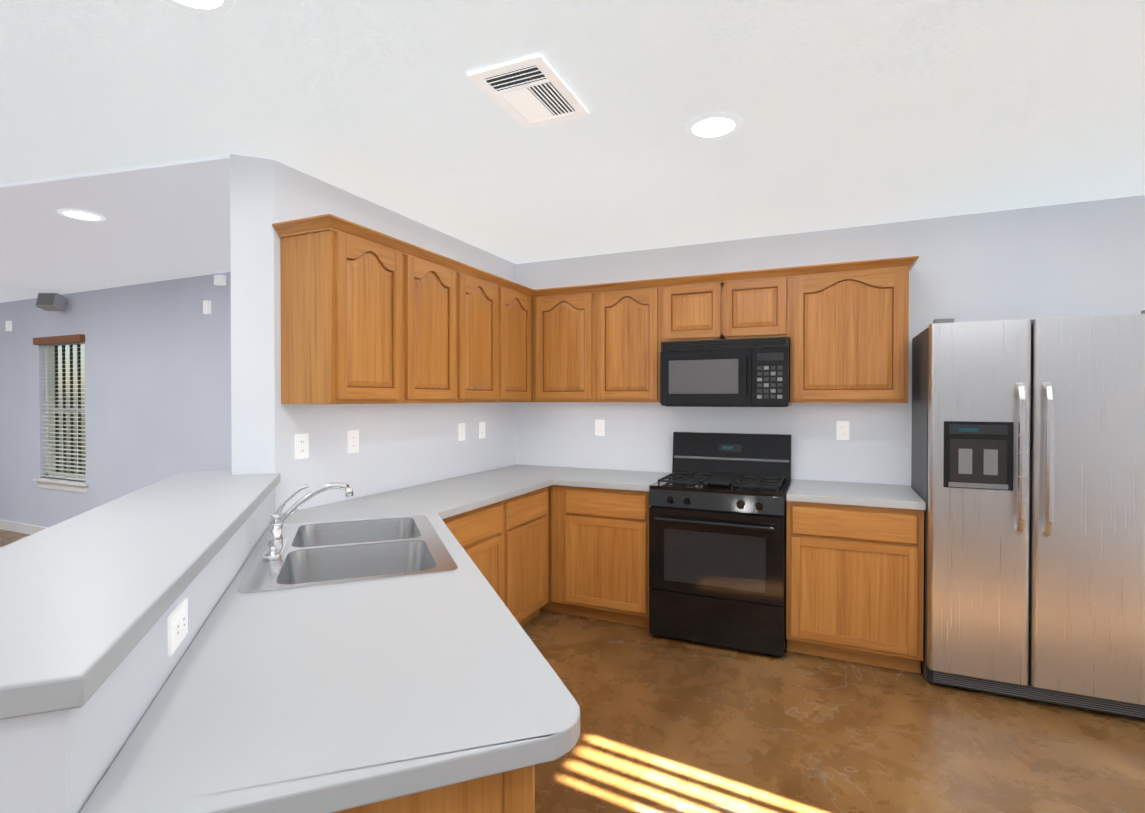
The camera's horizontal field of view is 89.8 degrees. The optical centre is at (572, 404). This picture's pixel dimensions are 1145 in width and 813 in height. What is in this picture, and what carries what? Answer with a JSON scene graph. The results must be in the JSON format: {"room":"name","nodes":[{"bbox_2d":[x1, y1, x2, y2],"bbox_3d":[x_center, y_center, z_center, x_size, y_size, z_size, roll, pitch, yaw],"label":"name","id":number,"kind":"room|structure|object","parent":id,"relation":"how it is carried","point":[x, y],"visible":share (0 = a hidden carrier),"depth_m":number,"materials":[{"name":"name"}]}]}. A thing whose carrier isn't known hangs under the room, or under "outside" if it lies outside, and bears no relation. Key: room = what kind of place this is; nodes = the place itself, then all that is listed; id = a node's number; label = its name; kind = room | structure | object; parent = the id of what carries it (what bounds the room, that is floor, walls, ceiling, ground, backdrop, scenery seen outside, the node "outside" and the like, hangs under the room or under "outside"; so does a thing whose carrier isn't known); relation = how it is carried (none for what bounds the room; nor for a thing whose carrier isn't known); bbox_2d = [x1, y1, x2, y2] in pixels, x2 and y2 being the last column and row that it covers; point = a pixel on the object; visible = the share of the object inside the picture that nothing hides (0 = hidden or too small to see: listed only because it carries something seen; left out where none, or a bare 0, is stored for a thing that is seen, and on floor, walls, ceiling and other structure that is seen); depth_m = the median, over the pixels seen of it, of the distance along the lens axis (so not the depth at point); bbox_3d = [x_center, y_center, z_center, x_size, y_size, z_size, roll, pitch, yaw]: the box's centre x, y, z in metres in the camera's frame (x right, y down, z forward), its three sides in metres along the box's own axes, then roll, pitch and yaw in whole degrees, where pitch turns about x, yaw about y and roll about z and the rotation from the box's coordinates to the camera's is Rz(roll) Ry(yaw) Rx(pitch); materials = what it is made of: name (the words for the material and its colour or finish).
{"room":"kitchen","nodes":[
{"label":"kitchen","id":0,"kind":"room"},
{"bbox_2d":[0,155,230,302],"bbox_3d":[-4.804,-1.104,4.142,7.375,0.012,2.750,0,1,24],"label":"ceiling panel","id":1,"kind":"object","parent":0,"point":[167,221],"visible":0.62,"depth_m":3.58,"materials":[{"name":"white paint"}]},
{"bbox_2d":[57,209,105,221],"bbox_3d":[-2.807,-1.085,3.288,0.209,0.007,0.209,0,1,18],"label":"recessed light","id":2,"kind":"object","parent":1,"relation":"in","point":[77,214],"depth_m":3.28,"materials":[{"name":"white plastic"}]},
{"bbox_2d":[0,272,231,527],"bbox_3d":[-4.295,0.126,5.510,7.200,2.500,0.140,0,1,24],"label":"wall","id":3,"kind":"structure","parent":0,"point":[157,381],"depth_m":5.38,"materials":[{"name":"paint"}]},
{"bbox_2d":[0,520,46,534],"bbox_3d":[-4.326,1.327,5.451,7.200,0.100,0.014,0,1,24],"label":"baseboard","id":4,"kind":"structure","parent":3,"relation":"attached to","point":[18,527],"depth_m":6.16,"materials":[{"name":"white"}]},
{"bbox_2d":[33,334,88,492],"bbox_3d":[-5.168,0.085,5.859,0.940,1.555,0.155,0,1,24],"label":"window blinds","id":5,"kind":"object","parent":3,"relation":"attached to","point":[52,420],"visible":0.77,"depth_m":5.90,"materials":[{"name":"white plastic"}]},
{"bbox_2d":[230,154,515,513],"bbox_3d":[-1.052,0.146,3.574,0.300,2.500,2.290,0,1,24],"label":"wall","id":6,"kind":"structure","parent":0,"point":[403,445],"depth_m":2.78,"materials":[{"name":"paint"}]},
{"bbox_2d":[295,434,308,458],"bbox_3d":[-1.272,0.195,2.703,0.008,0.116,0.072,0,1,24],"label":"outlet","id":7,"kind":"object","parent":6,"relation":"attached to","point":[301,440],"depth_m":2.70,"materials":[{"name":"white plastic"}]},
{"bbox_2d":[276,214,415,403],"bbox_3d":[-1.072,-0.407,2.756,0.322,0.800,0.492,0,1,24],"label":"upper cabinet","id":8,"kind":"object","parent":6,"relation":"attached to","point":[369,316],"depth_m":2.57,"materials":[{"name":"brown wood"}]},
{"bbox_2d":[348,430,358,452],"bbox_3d":[-1.142,0.192,2.995,0.008,0.116,0.072,0,1,24],"label":"outlet","id":9,"kind":"object","parent":6,"relation":"attached to","point":[353,436],"depth_m":2.99,"materials":[{"name":"white plastic"}]},
{"bbox_2d":[412,245,463,402],"bbox_3d":[-0.895,-0.411,3.153,0.322,0.800,0.530,0,1,24],"label":"upper cabinet","id":10,"kind":"object","parent":6,"relation":"attached to","point":[439,278],"depth_m":3.14,"materials":[{"name":"brown wood"}]},
{"bbox_2d":[458,423,464,440],"bbox_3d":[-0.746,0.183,3.881,0.008,0.116,0.072,0,1,24],"label":"outlet","id":11,"kind":"object","parent":6,"relation":"attached to","point":[461,426],"depth_m":3.87,"materials":[{"name":"white plastic"}]},
{"bbox_2d":[479,422,484,438],"bbox_3d":[-0.644,0.180,4.109,0.008,0.116,0.072,0,1,24],"label":"outlet","id":12,"kind":"object","parent":6,"relation":"attached to","point":[481,424],"depth_m":4.10,"materials":[{"name":"white plastic"}]},
{"bbox_2d":[464,264,507,402],"bbox_3d":[-0.709,-0.415,3.567,0.322,0.800,0.530,0,1,24],"label":"upper cabinet","id":13,"kind":"object","parent":6,"relation":"attached to","point":[483,291],"depth_m":3.54,"materials":[{"name":"brown wood"}]},
{"bbox_2d":[504,279,527,401],"bbox_3d":[-0.532,-0.419,3.964,0.322,0.800,0.492,0,1,24],"label":"upper cabinet","id":14,"kind":"object","parent":6,"relation":"attached to","point":[515,294],"depth_m":3.91,"materials":[{"name":"brown wood"}]},
{"bbox_2d":[0,529,1144,812],"bbox_3d":[-3.221,1.463,1.921,12.500,0.100,7.700,0,1,24],"label":"floor","id":15,"kind":"structure","parent":0,"point":[672,725],"depth_m":2.42,"materials":[{"name":"concrete"}]},
{"bbox_2d":[0,488,274,812],"bbox_3d":[-1.054,0.887,1.613,0.170,1.058,2.006,0,1,-21],"label":"wall","id":16,"kind":"structure","parent":15,"relation":"on","point":[61,761],"depth_m":0.79,"materials":[{"name":"paint"}]},
{"bbox_2d":[0,470,280,719],"bbox_3d":[-1.188,0.335,1.655,0.432,0.040,2.230,0,1,-21],"label":"bar","id":17,"kind":"object","parent":16,"relation":"on","point":[89,598],"visible":0.94,"depth_m":1.07,"materials":[{"name":"grey laminate"}]},
{"bbox_2d":[168,598,187,655],"bbox_3d":[-0.775,0.435,1.133,0.008,0.072,0.116,0,1,-21],"label":"outlet","id":18,"kind":"object","parent":16,"relation":"attached to","point":[177,624],"depth_m":1.12,"materials":[{"name":"white plastic"}]},
{"bbox_2d":[334,765,534,812],"bbox_3d":[-0.337,0.987,0.843,0.432,0.872,0.461,0,1,24],"label":"base cabinet","id":19,"kind":"object","parent":15,"relation":"on","point":[513,791],"depth_m":0.89,"materials":[{"name":"brown wood"}]},
{"bbox_2d":[80,508,579,812],"bbox_3d":[-0.386,0.522,1.564,1.236,0.040,1.749,0,1,24],"label":"countertop","id":20,"kind":"structure","parent":19,"relation":"on","point":[332,698],"depth_m":0.98,"materials":[{"name":"grey laminate"}]},
{"bbox_2d":[262,483,353,559],"bbox_3d":[-0.949,0.383,1.966,0.272,0.221,0.272,0,1,24],"label":"faucet","id":21,"kind":"object","parent":20,"relation":"on","point":[276,546],"visible":1,"depth_m":1.95,"materials":[{"name":"silver metal"}]},
{"bbox_2d":[442,513,461,532],"bbox_3d":[-0.902,0.968,2.757,0.639,0.872,0.298,0,1,24],"label":"base cabinet","id":22,"kind":"object","parent":15,"relation":"on","point":[453,522],"depth_m":2.80,"materials":[{"name":"brown wood"}]},
{"bbox_2d":[462,497,513,536],"bbox_3d":[-0.761,0.964,3.107,0.611,0.872,0.600,0,1,24],"label":"base cabinet","id":23,"kind":"object","parent":15,"relation":"on","point":[497,518],"depth_m":3.10,"materials":[{"name":"brown wood"}]},
{"bbox_2d":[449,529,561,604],"bbox_3d":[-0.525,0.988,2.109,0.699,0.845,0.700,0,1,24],"label":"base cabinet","id":24,"kind":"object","parent":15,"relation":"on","point":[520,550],"depth_m":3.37,"materials":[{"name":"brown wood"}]},
{"bbox_2d":[470,557,553,608],"bbox_3d":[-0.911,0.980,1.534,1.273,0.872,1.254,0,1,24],"label":"base cabinet","id":25,"kind":"object","parent":15,"relation":"on","point":[511,582],"depth_m":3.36,"materials":[{"name":"brown wood"}]},
{"bbox_2d":[244,464,575,563],"bbox_3d":[-0.877,0.510,2.787,0.660,0.040,3.583,0,1,24],"label":"countertop","id":26,"kind":"structure","parent":25,"relation":"on","point":[473,491],"depth_m":3.06,"materials":[{"name":"grey laminate"}]},
{"bbox_2d":[238,515,457,592],"bbox_3d":[-0.772,0.590,2.036,0.590,0.194,0.880,0,1,-21],"label":"sink","id":27,"kind":"object","parent":26,"relation":"in","point":[332,552],"visible":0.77,"depth_m":2.03,"materials":[{"name":"silver metal"}]},
{"bbox_2d":[514,487,545,540],"bbox_3d":[-0.537,0.959,3.609,0.611,0.872,0.660,0,1,24],"label":"base cabinet","id":28,"kind":"object","parent":15,"relation":"on","point":[529,508],"depth_m":3.51,"materials":[{"name":"brown wood"}]},
{"bbox_2d":[509,601,569,626],"bbox_3d":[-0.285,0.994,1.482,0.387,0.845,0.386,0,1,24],"label":"base cabinet","id":29,"kind":"object","parent":15,"relation":"on","point":[523,612],"depth_m":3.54,"materials":[{"name":"brown wood"}]},
{"bbox_2d":[546,485,650,627],"bbox_3d":[0.259,0.957,3.873,0.706,0.872,0.681,0,1,24],"label":"base cabinet","id":30,"kind":"object","parent":15,"relation":"on","point":[603,534],"depth_m":3.62,"materials":[{"name":"brown wood"}]},
{"bbox_2d":[556,468,670,491],"bbox_3d":[0.308,0.499,3.871,0.619,0.040,0.636,0,1,24],"label":"countertop","id":31,"kind":"structure","parent":30,"relation":"on","point":[583,477],"depth_m":3.75,"materials":[{"name":"grey laminate"}]},
{"bbox_2d":[649,432,791,655],"bbox_3d":[0.921,0.794,3.541,0.762,1.205,0.706,0,1,24],"label":"range","id":32,"kind":"object","parent":15,"relation":"on","point":[717,540],"visible":1,"depth_m":3.31,"materials":[{"name":"black metal"}]},
{"bbox_2d":[786,501,923,672],"bbox_3d":[1.600,0.962,3.312,0.656,0.872,0.611,0,1,24],"label":"base cabinet","id":33,"kind":"object","parent":15,"relation":"on","point":[854,583],"depth_m":3.04,"materials":[{"name":"brown wood"}]},
{"bbox_2d":[786,479,925,509],"bbox_3d":[1.597,0.505,3.297,0.658,0.040,0.632,0,1,24],"label":"countertop","id":34,"kind":"structure","parent":33,"relation":"on","point":[811,491],"depth_m":3.12,"materials":[{"name":"grey laminate"}]},
{"bbox_2d":[911,310,1144,719],"bbox_3d":[2.284,0.482,2.901,0.912,1.802,0.732,0,1,24],"label":"refrigerator","id":35,"kind":"object","parent":15,"relation":"on","point":[1028,465],"visible":1,"depth_m":2.64,"materials":[{"name":"grey metal"}]},
{"bbox_2d":[0,0,1144,263],"bbox_3d":[-3.221,-1.137,1.895,12.500,0.100,7.700,0,1,24],"label":"ceiling","id":36,"kind":"structure","parent":0,"point":[858,112],"depth_m":2.10,"materials":[{"name":"white paint"}]},
{"bbox_2d":[163,0,233,14],"bbox_3d":[-0.996,-1.079,1.482,0.209,0.007,0.209,0,1,18],"label":"recessed light","id":37,"kind":"object","parent":36,"relation":"in","point":[205,7],"depth_m":1.55,"materials":[{"name":"white plastic"}]},
{"bbox_2d":[467,53,589,128],"bbox_3d":[-0.141,-1.081,2.009,0.270,0.014,0.400,0,1,24],"label":"ceiling vent","id":38,"kind":"object","parent":36,"relation":"in","point":[531,91],"visible":1,"depth_m":1.98,"materials":[{"name":"white plastic"}]},
{"bbox_2d":[686,113,740,139],"bbox_3d":[0.551,-1.086,2.247,0.209,0.007,0.209,0,1,18],"label":"recessed light","id":39,"kind":"object","parent":36,"relation":"in","point":[712,126],"depth_m":2.24,"materials":[{"name":"white plastic"}]},
{"bbox_2d":[516,195,1144,485],"bbox_3d":[1.634,0.144,3.704,5.100,2.500,0.140,0,1,24],"label":"wall","id":40,"kind":"structure","parent":0,"point":[1082,259],"depth_m":3.52,"materials":[{"name":"paint"}]},
{"bbox_2d":[536,284,599,401],"bbox_3d":[-0.010,-0.421,4.156,0.551,0.800,0.360,0,1,24],"label":"upper cabinet","id":41,"kind":"object","parent":40,"relation":"attached to","point":[567,318],"depth_m":4.01,"materials":[{"name":"brown wood"}]},
{"bbox_2d":[595,420,604,435],"bbox_3d":[0.202,0.169,4.262,0.072,0.116,0.008,0,1,24],"label":"outlet","id":42,"kind":"object","parent":40,"relation":"attached to","point":[599,424],"depth_m":4.26,"materials":[{"name":"white plastic"}]},
{"bbox_2d":[600,278,663,401],"bbox_3d":[0.410,-0.419,3.989,0.502,0.800,0.322,0,1,24],"label":"upper cabinet","id":43,"kind":"object","parent":40,"relation":"attached to","point":[631,312],"depth_m":3.82,"materials":[{"name":"brown wood"}]},
{"bbox_2d":[664,267,791,341],"bbox_3d":[0.998,-0.611,3.725,0.791,0.410,0.322,0,1,24],"label":"upper cabinet","id":44,"kind":"object","parent":40,"relation":"attached to","point":[754,303],"depth_m":3.56,"materials":[{"name":"brown wood"}]},
{"bbox_2d":[660,337,791,406],"bbox_3d":[0.981,-0.195,3.665,0.762,0.412,0.449,0,1,24],"label":"microwave","id":45,"kind":"object","parent":44,"relation":"attached to","point":[749,372],"visible":0.98,"depth_m":3.49,"materials":[{"name":"black"}]},
{"bbox_2d":[837,421,848,439],"bbox_3d":[1.692,0.161,3.596,0.072,0.116,0.008,0,1,24],"label":"outlet","id":46,"kind":"object","parent":40,"relation":"attached to","point":[842,426],"depth_m":3.59,"materials":[{"name":"white plastic"}]},
{"bbox_2d":[790,256,911,402],"bbox_3d":[1.640,-0.413,3.440,0.616,0.800,0.322,0,1,24],"label":"upper cabinet","id":47,"kind":"object","parent":40,"relation":"attached to","point":[849,342],"depth_m":3.29,"materials":[{"name":"brown wood"}]}
]}

